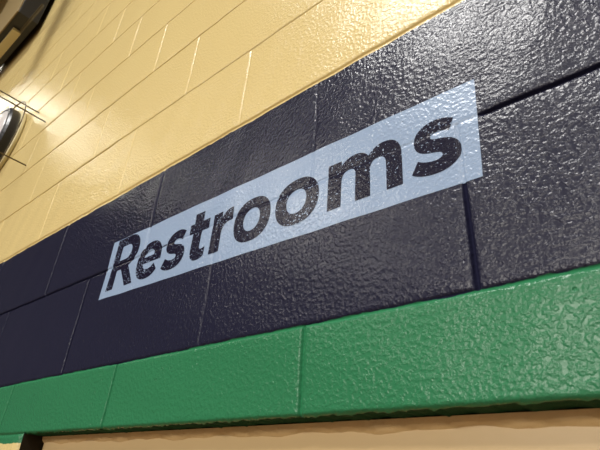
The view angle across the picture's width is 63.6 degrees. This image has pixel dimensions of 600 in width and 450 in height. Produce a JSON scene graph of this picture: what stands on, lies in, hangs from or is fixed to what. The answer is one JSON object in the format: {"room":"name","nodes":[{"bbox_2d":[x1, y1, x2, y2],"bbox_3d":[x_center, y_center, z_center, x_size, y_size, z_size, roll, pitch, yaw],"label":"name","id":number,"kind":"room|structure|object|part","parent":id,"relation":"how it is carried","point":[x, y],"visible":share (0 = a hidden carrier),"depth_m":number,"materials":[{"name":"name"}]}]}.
{"room":"school gymnasium","nodes":[
{"label":"school gymnasium","id":0,"kind":"room"},
{"bbox_2d":[0,0,599,449],"bbox_3d":[-1.936,-0.885,3.299,16.000,8.802,0.201,-20,-38,35],"label":"wall","id":1,"kind":"structure","parent":0,"point":[481,295],"depth_m":0.68,"materials":[{"name":"paint"}]},
{"bbox_2d":[0,108,26,169],"bbox_3d":[-1.415,-0.357,2.218,0.430,0.430,0.089,-20,-38,35],"label":"wall clock","id":2,"kind":"object","parent":1,"relation":"attached to","point":[10,118],"visible":0.92,"depth_m":2.11,"materials":[{"name":"beige metal"}]},
{"bbox_2d":[0,90,45,165],"bbox_3d":[-1.456,-0.323,2.148,1.006,0.651,0.202,-20,-38,35],"label":"guard","id":3,"kind":"object","parent":1,"relation":"attached to","point":[21,102],"visible":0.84,"depth_m":2.00,"materials":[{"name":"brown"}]},
{"bbox_2d":[0,0,49,66],"bbox_3d":[-1.889,-1.722,3.398,1.432,1.615,0.311,-22,-39,37],"label":"upper cabinet","id":4,"kind":"object","parent":1,"relation":"attached to","point":[18,18],"visible":1,"depth_m":3.18,"materials":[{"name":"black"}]},
{"bbox_3d":[-2.131,-1.171,3.377,0.730,0.020,0.053,-20,-38,35],"label":"rail","id":5,"kind":"part","parent":4,"relation":"part of","materials":[{"name":"brown wood"}]},
{"bbox_3d":[-2.091,-1.611,3.528,0.900,0.904,0.008,-20,-38,35],"label":"panel","id":6,"kind":"part","parent":4,"relation":"part of","materials":[{"name":"brown wood"}]},
{"bbox_2d":[99,79,482,299],"bbox_3d":[-0.097,-0.007,0.756,0.773,0.144,0.004,-20,-38,35],"label":"painted sign","id":7,"kind":"object","parent":1,"relation":"attached to","point":[432,145],"visible":1,"depth_m":0.66,"materials":[{"name":"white paint"}]},
{"bbox_2d":[42,408,599,449],"bbox_3d":[-0.128,1.226,0.101,1.093,2.197,0.200,-20,-38,35],"label":"door","id":8,"kind":"structure","parent":1,"relation":"in","point":[575,429],"depth_m":0.49,"materials":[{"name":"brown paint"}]},
{"bbox_3d":[-0.105,1.241,0.123,1.093,2.197,0.130,-20,-38,35],"label":"frame","id":9,"kind":"part","parent":8,"relation":"part of","materials":[{"name":"brown paint"}]}
]}

